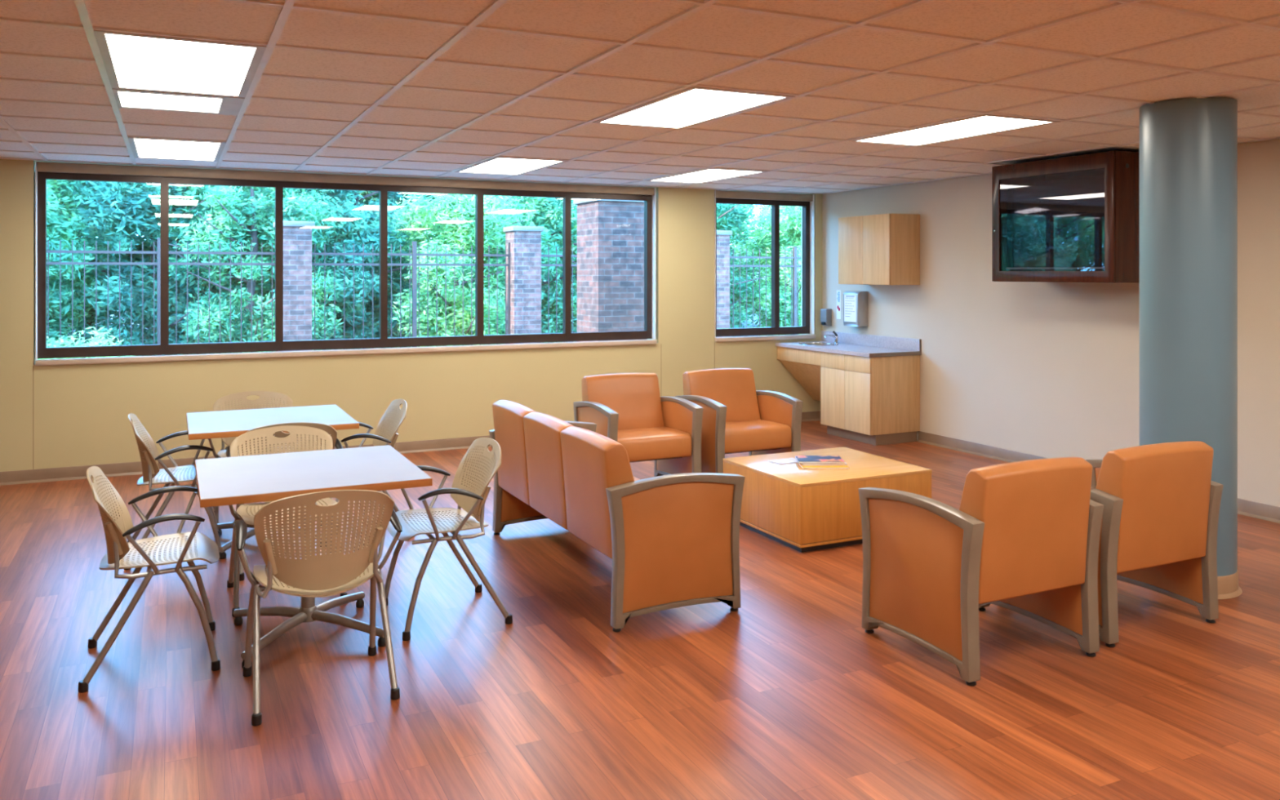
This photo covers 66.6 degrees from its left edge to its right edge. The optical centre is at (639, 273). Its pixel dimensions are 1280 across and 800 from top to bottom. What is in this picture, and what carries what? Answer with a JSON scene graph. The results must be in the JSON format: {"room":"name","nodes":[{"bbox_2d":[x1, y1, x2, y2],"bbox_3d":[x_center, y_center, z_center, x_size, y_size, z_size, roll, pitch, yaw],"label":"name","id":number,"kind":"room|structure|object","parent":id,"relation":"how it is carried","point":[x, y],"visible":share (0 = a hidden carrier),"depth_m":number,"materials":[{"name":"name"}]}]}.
{"room":"common lounge room","nodes":[
{"label":"common lounge room","id":0,"kind":"room"},
{"bbox_2d":[0,159,822,471],"bbox_3d":[-2.941,0.269,8.495,11.260,2.684,0.260,0,0,-26],"label":"wall","id":1,"kind":"structure","parent":0,"point":[81,411],"depth_m":8.55,"materials":[{"name":"yellow paint"}]},
{"bbox_2d":[32,366,33,469],"bbox_3d":[-4.677,1.113,7.516,0.005,0.795,0.003,0,0,-26],"label":"trim","id":2,"kind":"structure","parent":1,"relation":"attached to","point":[33,366],"depth_m":7.51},
{"bbox_2d":[35,161,657,365],"bbox_3d":[-2.278,-0.076,8.734,5.352,1.577,0.173,0,0,-26],"label":"window","id":3,"kind":"structure","parent":1,"relation":"in","point":[44,171],"depth_m":8.52,"materials":[{"name":"brown metal"}]},
{"bbox_2d":[0,410,820,485],"bbox_3d":[-2.968,1.561,8.322,11.060,0.100,0.028,0,0,-26],"label":"baseboard","id":4,"kind":"structure","parent":1,"relation":"attached to","point":[73,473],"depth_m":7.79,"materials":[{"name":"plastic"}]},
{"bbox_2d":[714,342,715,368],"bbox_3d":[0.775,1.113,10.137,0.005,0.795,0.003,0,0,-26],"label":"trim","id":5,"kind":"structure","parent":1,"relation":"attached to","point":[714,342],"depth_m":10.14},
{"bbox_2d":[714,190,815,342],"bbox_3d":[1.321,-0.076,10.464,1.252,1.577,0.173,0,0,-26],"label":"window","id":6,"kind":"structure","parent":1,"relation":"in","point":[775,200],"depth_m":10.57,"materials":[{"name":"brown metal"}]},
{"bbox_2d":[0,420,1279,799],"bbox_3d":[-0.158,1.671,2.476,11.060,0.120,13.000,0,0,-26],"label":"floor","id":7,"kind":"structure","parent":0,"point":[785,695],"depth_m":3.77,"materials":[{"name":"brown wood"}]},
{"bbox_2d":[78,466,220,693],"bbox_3d":[-2.040,1.206,4.084,0.509,0.810,0.609,0,0,-26],"label":"chair","id":8,"kind":"object","parent":7,"relation":"on","point":[179,548],"visible":1,"depth_m":4.01,"materials":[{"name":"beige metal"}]},
{"bbox_2d":[124,413,221,569],"bbox_3d":[-2.685,1.206,5.633,0.509,0.810,0.609,0,0,-26],"label":"chair","id":9,"kind":"object","parent":7,"relation":"on","point":[149,455],"visible":0.89,"depth_m":5.50,"materials":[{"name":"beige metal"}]},
{"bbox_2d":[208,391,301,523],"bbox_3d":[-2.530,1.206,6.417,0.609,0.810,0.508,0,0,-26],"label":"chair","id":10,"kind":"object","parent":7,"relation":"on","point":[223,401],"visible":0.22,"depth_m":6.58,"materials":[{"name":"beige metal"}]},
{"bbox_2d":[186,404,359,559],"bbox_3d":[-2.230,1.241,5.874,0.900,0.740,0.890,0,0,-26],"label":"square table","id":11,"kind":"object","parent":7,"relation":"on","point":[222,424],"visible":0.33,"depth_m":5.78,"materials":[{"name":"white laminate"}]},
{"bbox_2d":[225,422,342,581],"bbox_3d":[-1.978,1.206,5.441,0.609,0.810,0.508,0,0,-26],"label":"chair","id":12,"kind":"object","parent":7,"relation":"on","point":[329,429],"visible":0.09,"depth_m":5.27,"materials":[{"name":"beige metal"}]},
{"bbox_2d":[226,425,347,617],"bbox_3d":[-1.780,1.206,4.902,0.609,0.810,0.508,0,0,-26],"label":"chair","id":13,"kind":"object","parent":7,"relation":"on","point":[246,513],"visible":0.38,"depth_m":5.02,"materials":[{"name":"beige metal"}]},
{"bbox_2d":[195,444,432,668],"bbox_3d":[-1.480,1.241,4.348,0.900,0.740,0.890,0,0,-26],"label":"square table","id":14,"kind":"object","parent":7,"relation":"on","point":[237,480],"visible":0.92,"depth_m":4.27,"materials":[{"name":"white laminate"}]},
{"bbox_2d":[232,489,402,726],"bbox_3d":[-1.252,1.206,3.804,0.609,0.810,0.508,0,0,-26],"label":"chair","id":15,"kind":"object","parent":7,"relation":"on","point":[327,575],"visible":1,"depth_m":3.65,"materials":[{"name":"beige plastic"}]},
{"bbox_2d":[320,399,407,525],"bbox_3d":[-1.713,1.206,6.078,0.509,0.810,0.609,0,0,-26],"label":"chair","id":16,"kind":"object","parent":7,"relation":"on","point":[387,429],"visible":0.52,"depth_m":6.22,"materials":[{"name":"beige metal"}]},
{"bbox_2d":[384,437,512,640],"bbox_3d":[-0.924,1.206,4.610,0.509,0.810,0.609,0,0,-26],"label":"chair","id":17,"kind":"object","parent":7,"relation":"on","point":[470,489],"visible":0.99,"depth_m":4.63,"materials":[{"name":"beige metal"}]},
{"bbox_2d":[488,400,745,631],"bbox_3d":[-0.218,1.188,5.338,0.704,0.846,1.858,0,0,-26],"label":"sofa","id":18,"kind":"object","parent":7,"relation":"on","point":[671,541],"visible":0.98,"depth_m":4.57,"materials":[{"name":"orange leather"}]},
{"bbox_2d":[573,373,702,476],"bbox_3d":[-0.024,1.188,7.194,0.730,0.846,0.704,0,0,-26],"label":"lounge armchair","id":19,"kind":"object","parent":7,"relation":"on","point":[629,410],"visible":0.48,"depth_m":7.26,"materials":[{"name":"orange leather"}]},
{"bbox_2d":[675,368,803,473],"bbox_3d":[0.756,1.188,7.555,0.730,0.846,0.704,0,0,-26],"label":"lounge armchair","id":20,"kind":"object","parent":7,"relation":"on","point":[737,418],"visible":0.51,"depth_m":7.49,"materials":[{"name":"orange leather"}]},
{"bbox_2d":[723,446,931,552],"bbox_3d":[1.170,1.410,6.188,0.976,0.402,0.872,0,0,-26],"label":"coffee table","id":21,"kind":"object","parent":7,"relation":"on","point":[800,509],"visible":0.74,"depth_m":5.82,"materials":[{"name":"brown wood"}]},
{"bbox_2d":[768,457,797,464],"bbox_3d":[0.940,1.206,6.261,0.200,0.004,0.130,0,0,-29],"label":"magazine","id":22,"kind":"object","parent":21,"relation":"on","point":[788,460],"visible":0.83,"depth_m":6.25,"materials":[{"name":"paper"}]},
{"bbox_2d":[797,462,848,469],"bbox_3d":[1.146,1.203,6.121,0.285,0.011,0.215,0,0,0],"label":"magazine","id":23,"kind":"object","parent":21,"relation":"on","point":[810,467],"visible":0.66,"depth_m":6.02,"materials":[{"name":"paper"}]},
{"bbox_2d":[795,459,847,466],"bbox_3d":[1.146,1.192,6.167,0.280,0.010,0.200,0,0,-3],"label":"magazine","id":24,"kind":"object","parent":23,"relation":"on","point":[845,464],"visible":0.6,"depth_m":6.07,"materials":[{"name":"paper"}]},
{"bbox_2d":[795,455,844,463],"bbox_3d":[1.136,1.180,6.177,0.285,0.012,0.200,0,0,2],"label":"magazine","id":25,"kind":"object","parent":24,"relation":"on","point":[800,459],"visible":1,"depth_m":6.13,"materials":[{"name":"paper"}]},
{"bbox_2d":[820,351,919,445],"bbox_3d":[2.244,1.197,9.550,0.597,0.828,0.770,0,0,-26],"label":"base cabinet","id":26,"kind":"object","parent":7,"relation":"on","point":[873,401],"visible":0.96,"depth_m":9.26,"materials":[{"name":"brown wood"}]},
{"bbox_2d":[775,330,921,400],"bbox_3d":[2.070,1.006,9.889,0.620,0.751,1.566,0,0,-26],"label":"countertop","id":27,"kind":"structure","parent":26,"relation":"on","point":[802,362],"depth_m":10.03,"materials":[{"name":"laminate"}]},
{"bbox_2d":[798,342,838,346],"bbox_3d":[1.872,0.819,10.231,0.385,0.162,0.470,0,0,-26],"label":"sink","id":28,"kind":"object","parent":27,"relation":"in","point":[817,344],"visible":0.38,"depth_m":10.26,"materials":[{"name":"silver metal"}]},
{"bbox_2d":[824,330,839,343],"bbox_3d":[2.038,0.675,10.290,0.184,0.139,0.080,0,0,-33],"label":"faucet","id":29,"kind":"object","parent":27,"relation":"on","point":[836,336],"visible":1,"depth_m":10.30,"materials":[{"name":"silver metal"}]},
{"bbox_2d":[858,457,1104,686],"bbox_3d":[1.467,1.188,4.243,0.730,0.846,0.704,0,0,-26],"label":"lounge armchair","id":30,"kind":"object","parent":7,"relation":"on","point":[1023,538],"visible":1,"depth_m":3.99,"materials":[{"name":"orange leather"}]},
{"bbox_2d":[1085,440,1223,647],"bbox_3d":[2.201,1.188,4.635,0.730,0.846,0.704,0,0,-26],"label":"lounge armchair","id":31,"kind":"object","parent":7,"relation":"on","point":[1161,501],"visible":0.57,"depth_m":4.33,"materials":[{"name":"orange leather"}]},
{"bbox_2d":[1139,97,1242,599],"bbox_3d":[2.840,0.369,5.060,0.486,2.484,0.486,0,0,-26],"label":"column","id":32,"kind":"structure","parent":7,"relation":"on","point":[1188,147],"depth_m":4.87,"materials":[{"name":"paint"}]},
{"bbox_2d":[0,0,1279,194],"bbox_3d":[-0.158,-0.972,2.476,11.060,0.203,13.000,0,0,-26],"label":"ceiling","id":33,"kind":"structure","parent":0,"point":[415,88],"depth_m":4.46,"materials":[{"name":"tile"}]},
{"bbox_2d":[128,137,226,161],"bbox_3d":[-3.273,-0.873,6.898,0.580,0.011,1.193,0,0,-26],"label":"recessed light","id":34,"kind":"object","parent":33,"relation":"in","point":[143,148],"visible":1,"depth_m":6.82,"materials":[{"name":"white plastic"}]},
{"bbox_2d":[111,88,244,115],"bbox_3d":[-2.349,-0.873,4.975,0.580,0.011,0.584,0,0,-26],"label":"recessed light","id":35,"kind":"object","parent":33,"relation":"in","point":[125,98],"visible":0.94,"depth_m":4.96,"materials":[{"name":"white plastic"}]},
{"bbox_2d":[117,91,222,112],"bbox_3d":[-2.387,-0.874,4.962,0.460,0.007,0.474,0,0,-26],"label":"diffuser","id":36,"kind":"object","parent":35,"relation":"attached to","point":[133,100],"depth_m":4.97,"materials":[{"name":"white plastic"}]},
{"bbox_2d":[93,30,266,97],"bbox_3d":[-1.952,-0.873,4.151,0.580,0.011,1.193,0,0,-26],"label":"recessed light","id":37,"kind":"object","parent":33,"relation":"in","point":[132,61],"visible":1,"depth_m":4.04,"materials":[{"name":"white plastic"}]},
{"bbox_2d":[453,156,568,175],"bbox_3d":[-1.075,-0.873,7.955,0.580,0.011,1.193,0,0,-26],"label":"recessed light","id":38,"kind":"object","parent":33,"relation":"in","point":[497,165],"visible":0.96,"depth_m":7.92,"materials":[{"name":"white plastic"}]},
{"bbox_2d":[592,86,795,128],"bbox_3d":[0.245,-0.873,5.208,0.580,0.011,1.193,0,0,-26],"label":"recessed light","id":39,"kind":"object","parent":33,"relation":"in","point":[691,106],"visible":0.96,"depth_m":5.14,"materials":[{"name":"white plastic"}]},
{"bbox_2d":[645,168,768,183],"bbox_3d":[0.573,-0.873,8.747,0.580,0.011,1.193,0,0,-26],"label":"recessed light","id":40,"kind":"object","parent":33,"relation":"in","point":[708,175],"visible":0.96,"depth_m":8.71,"materials":[{"name":"white plastic"}]},
{"bbox_2d":[849,114,1061,146],"bbox_3d":[1.893,-0.873,6.000,0.580,0.011,1.193,0,0,-26],"label":"recessed light","id":41,"kind":"object","parent":33,"relation":"in","point":[985,124],"visible":0.96,"depth_m":5.94,"materials":[{"name":"white plastic"}]},
{"bbox_2d":[1116,0,1137,2],"bbox_3d":[1.566,-0.873,2.461,0.580,0.011,1.193,0,0,-26],"label":"recessed light","id":42,"kind":"object","parent":33,"relation":"in","point":[1126,1],"visible":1,"depth_m":3.10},
{"bbox_2d":[822,138,1279,506],"bbox_3d":[4.916,0.269,4.915,0.200,2.684,13.000,0,0,-26],"label":"wall","id":43,"kind":"structure","parent":0,"point":[1046,370],"depth_m":8.10,"materials":[{"name":"beige paint"}]},
{"bbox_2d":[820,308,831,325],"bbox_3d":[2.022,0.478,10.608,0.084,0.185,0.110,0,0,-26],"label":"soap dispenser","id":44,"kind":"object","parent":43,"relation":"attached to","point":[825,313],"visible":1,"depth_m":10.57,"materials":[{"name":"grey plastic"}]},
{"bbox_2d":[836,289,840,319],"bbox_3d":[2.133,0.336,10.468,0.004,0.310,0.070,0,0,-26],"label":"card","id":45,"kind":"object","parent":43,"relation":"attached to","point":[838,291],"visible":1,"depth_m":10.47,"materials":[{"name":"paper"}]},
{"bbox_2d":[843,290,867,326],"bbox_3d":[2.233,0.366,10.105,0.138,0.360,0.240,0,0,-26],"label":"dispenser","id":46,"kind":"object","parent":43,"relation":"attached to","point":[855,303],"visible":1,"depth_m":10.02,"materials":[{"name":"metal"}]},
{"bbox_2d":[821,330,919,351],"bbox_3d":[2.339,0.688,10.020,0.020,0.114,1.564,0,0,-26],"label":"backsplash","id":47,"kind":"structure","parent":43,"relation":"attached to","point":[908,344],"depth_m":9.90,"materials":[{"name":"laminate"}]},
{"bbox_2d":[838,213,919,284],"bbox_3d":[2.344,-0.227,9.604,0.371,0.675,0.780,0,0,-26],"label":"upper cabinet","id":48,"kind":"object","parent":43,"relation":"attached to","point":[882,249],"visible":1,"depth_m":9.32,"materials":[{"name":"brown wood"}]},
{"bbox_2d":[919,339,921,355],"bbox_3d":[2.678,0.706,9.313,0.021,0.151,0.002,0,0,-26],"label":"backsplash","id":49,"kind":"structure","parent":43,"relation":"attached to","point":[920,340],"depth_m":9.31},
{"bbox_2d":[991,150,1139,282],"bbox_3d":[3.295,-0.393,7.375,0.588,0.917,1.112,0,0,-26],"label":"tv cabinet","id":50,"kind":"object","parent":43,"relation":"attached to","point":[1073,219],"visible":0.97,"depth_m":7.17,"materials":[{"name":"brown wood"}]},
{"bbox_2d":[917,431,1279,523],"bbox_3d":[5.146,1.561,4.173,0.028,0.100,11.462,0,0,-26],"label":"baseboard","id":51,"kind":"structure","parent":43,"relation":"attached to","point":[1246,508],"depth_m":8.38,"materials":[{"name":"plastic"}]},
{"label":"outside","id":52,"kind":"structure","parent":0,"visible":0},
{"bbox_2d":[46,248,769,358],"bbox_3d":[-4.860,0.410,26.268,42.000,3.222,33.440,0,0,-26],"label":"ground","id":53,"kind":"structure","parent":52,"point":[754,319],"depth_m":24.31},
{"bbox_2d":[46,179,111,347],"bbox_3d":[-9.746,-0.181,14.855,2.929,4.998,3.278,0,0,-3],"label":"tree","id":54,"kind":"object","parent":53,"relation":"on","point":[60,224],"visible":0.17,"depth_m":14.91,"materials":[{"name":"green plant"}]},
{"bbox_2d":[38,326,130,359],"bbox_3d":[-6.755,1.376,11.666,1.612,1.471,1.442,0,0,-13],"label":"shrub","id":55,"kind":"object","parent":53,"relation":"on","point":[93,343],"visible":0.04,"depth_m":11.80,"materials":[{"name":"green plant"}]},
{"bbox_2d":[46,180,139,340],"bbox_3d":[-10.354,-0.803,18.483,3.606,5.498,3.222,0,0,20],"label":"tree","id":56,"kind":"object","parent":53,"relation":"on","point":[91,277],"visible":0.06,"depth_m":17.67,"materials":[{"name":"green plant"}]},
{"bbox_2d":[70,180,238,356],"bbox_3d":[-8.087,-0.256,16.602,3.434,5.070,3.343,0,0,40],"label":"tree","id":57,"kind":"object","parent":53,"relation":"on","point":[117,210],"visible":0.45,"depth_m":15.71,"materials":[{"name":"teal plant"}]},
{"bbox_2d":[46,237,277,355],"bbox_3d":[-6.630,0.811,13.456,3.110,2.600,0.060,0,0,-26],"label":"iron fence","id":58,"kind":"object","parent":53,"relation":"on","point":[158,252],"visible":0.48,"depth_m":13.43,"materials":[{"name":"black metal"}]},
{"bbox_2d":[140,188,261,300],"bbox_3d":[-8.814,-0.801,19.368,3.703,5.467,3.605,0,0,-38],"label":"tree","id":59,"kind":"object","parent":53,"relation":"on","point":[255,188],"visible":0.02,"depth_m":18.55,"materials":[{"name":"teal plant"}]},
{"bbox_2d":[168,184,346,354],"bbox_3d":[-6.236,0.054,15.999,2.695,4.599,3.016,0,0,28],"label":"tree","id":60,"kind":"object","parent":53,"relation":"on","point":[233,215],"visible":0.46,"depth_m":15.66,"materials":[{"name":"green plant"}]},
{"bbox_2d":[192,186,342,315],"bbox_3d":[-7.363,-0.661,19.570,3.164,5.398,3.540,0,0,3],"label":"tree","id":61,"kind":"object","parent":53,"relation":"on","point":[265,189],"visible":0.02,"depth_m":18.34,"materials":[{"name":"green plant"}]},
{"bbox_2d":[273,221,315,351],"bbox_3d":[-5.048,0.731,14.217,0.520,2.960,0.520,0,0,-26],"label":"brick pillar","id":62,"kind":"structure","parent":53,"relation":"on","point":[297,235],"depth_m":14.02,"materials":[{"name":"brick"}]},
{"bbox_2d":[263,188,430,350],"bbox_3d":[-5.283,-0.284,17.636,3.277,4.970,3.366,0,0,-25],"label":"tree","id":63,"kind":"object","parent":53,"relation":"on","point":[362,225],"visible":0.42,"depth_m":16.91,"materials":[{"name":"teal plant"}]},
{"bbox_2d":[328,192,439,329],"bbox_3d":[-5.696,-0.745,20.907,3.605,5.467,3.703,0,0,38],"label":"tree","id":64,"kind":"object","parent":53,"relation":"on","point":[427,194],"visible":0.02,"depth_m":20.34,"materials":[{"name":"teal plant"}]},
{"bbox_2d":[311,241,510,350],"bbox_3d":[-3.466,0.811,14.977,3.110,2.600,0.060,0,0,-26],"label":"iron fence","id":65,"kind":"object","parent":53,"relation":"on","point":[414,254],"visible":0.55,"depth_m":14.96,"materials":[{"name":"grey metal"}]},
{"bbox_2d":[387,192,537,347],"bbox_3d":[-3.143,0.185,17.306,2.659,4.265,3.118,0,0,-3],"label":"tree","id":66,"kind":"object","parent":53,"relation":"on","point":[457,228],"visible":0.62,"depth_m":16.62,"materials":[{"name":"green plant"}]},
{"bbox_2d":[419,199,549,302],"bbox_3d":[-3.615,-0.762,21.279,3.540,5.398,3.164,0,0,7],"label":"tree","id":67,"kind":"object","parent":53,"relation":"on","point":[529,199],"visible":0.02,"depth_m":20.42,"materials":[{"name":"green plant"}]},
{"bbox_2d":[461,195,577,344],"bbox_3d":[-2.109,-0.163,19.121,3.278,4.998,2.929,0,0,-14],"label":"tree","id":68,"kind":"object","parent":53,"relation":"on","point":[542,209],"visible":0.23,"depth_m":18.48,"materials":[{"name":"green plant"}]},
{"bbox_2d":[502,226,543,343],"bbox_3d":[-1.884,0.731,15.737,0.520,2.960,0.520,0,0,-26],"label":"brick pillar","id":69,"kind":"structure","parent":53,"relation":"on","point":[525,242],"depth_m":15.54,"materials":[{"name":"brick"}]},
{"bbox_2d":[541,246,577,342],"bbox_3d":[-0.303,0.811,16.498,3.110,2.600,0.060,0,0,-26],"label":"iron fence","id":70,"kind":"object","parent":53,"relation":"on","point":[548,255],"visible":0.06,"depth_m":15.95,"materials":[{"name":"grey metal"}]},
{"bbox_2d":[541,207,577,332],"bbox_3d":[-1.297,-0.620,22.536,3.534,5.219,3.441,0,0,-15],"label":"tree","id":71,"kind":"object","parent":53,"relation":"on","point":[561,274],"visible":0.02,"depth_m":22.21,"materials":[{"name":"teal plant"}]},
{"bbox_2d":[554,207,577,327],"bbox_3d":[-0.119,0.155,19.308,3.216,4.399,2.743,0,0,12],"label":"tree","id":72,"kind":"object","parent":53,"relation":"on","point":[575,225],"visible":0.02,"depth_m":19.01,"materials":[{"name":"green plant"}]},
{"bbox_2d":[573,198,647,342],"bbox_3d":[-0.258,0.561,12.469,0.980,3.100,0.780,0,0,-26],"label":"brick pier","id":73,"kind":"structure","parent":53,"relation":"on","point":[611,233],"depth_m":12.12,"materials":[{"name":"brick"}]},
{"bbox_2d":[716,230,732,337],"bbox_3d":[1.279,0.731,17.258,0.520,2.960,0.520,0,0,-26],"label":"brick pillar","id":74,"kind":"structure","parent":53,"relation":"on","point":[722,236],"depth_m":17.09,"materials":[{"name":"brick"}]},
{"bbox_2d":[720,204,758,286],"bbox_3d":[1.409,-0.698,24.062,3.442,5.248,3.076,0,0,-45],"label":"tree","id":75,"kind":"object","parent":53,"relation":"on","point":[739,246],"visible":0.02,"depth_m":23.62,"materials":[{"name":"green plant"}]},
{"bbox_2d":[716,203,771,328],"bbox_3d":[1.354,-0.212,21.048,2.783,4.749,3.114,0,0,-1],"label":"tree","id":76,"kind":"object","parent":53,"relation":"on","point":[731,216],"visible":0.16,"depth_m":20.93,"materials":[{"name":"green plant"}]},
{"bbox_2d":[729,204,801,335],"bbox_3d":[3.360,0.167,21.335,2.659,4.265,3.118,0,0,-15],"label":"tree","id":77,"kind":"object","parent":53,"relation":"on","point":[790,223],"visible":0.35,"depth_m":20.73,"materials":[{"name":"green plant"}]},
{"bbox_2d":[729,246,801,336],"bbox_3d":[2.861,0.811,18.018,3.110,2.600,0.060,0,0,-26],"label":"iron fence","id":78,"kind":"object","parent":53,"relation":"on","point":[794,257],"visible":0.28,"depth_m":17.93,"materials":[{"name":"grey metal"}]},
{"bbox_2d":[755,204,801,306],"bbox_3d":[4.293,-0.279,24.399,2.799,4.489,3.282,0,0,25],"label":"tree","id":79,"kind":"object","parent":53,"relation":"on","point":[760,208],"visible":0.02,"depth_m":24.06,"materials":[{"name":"green plant"}]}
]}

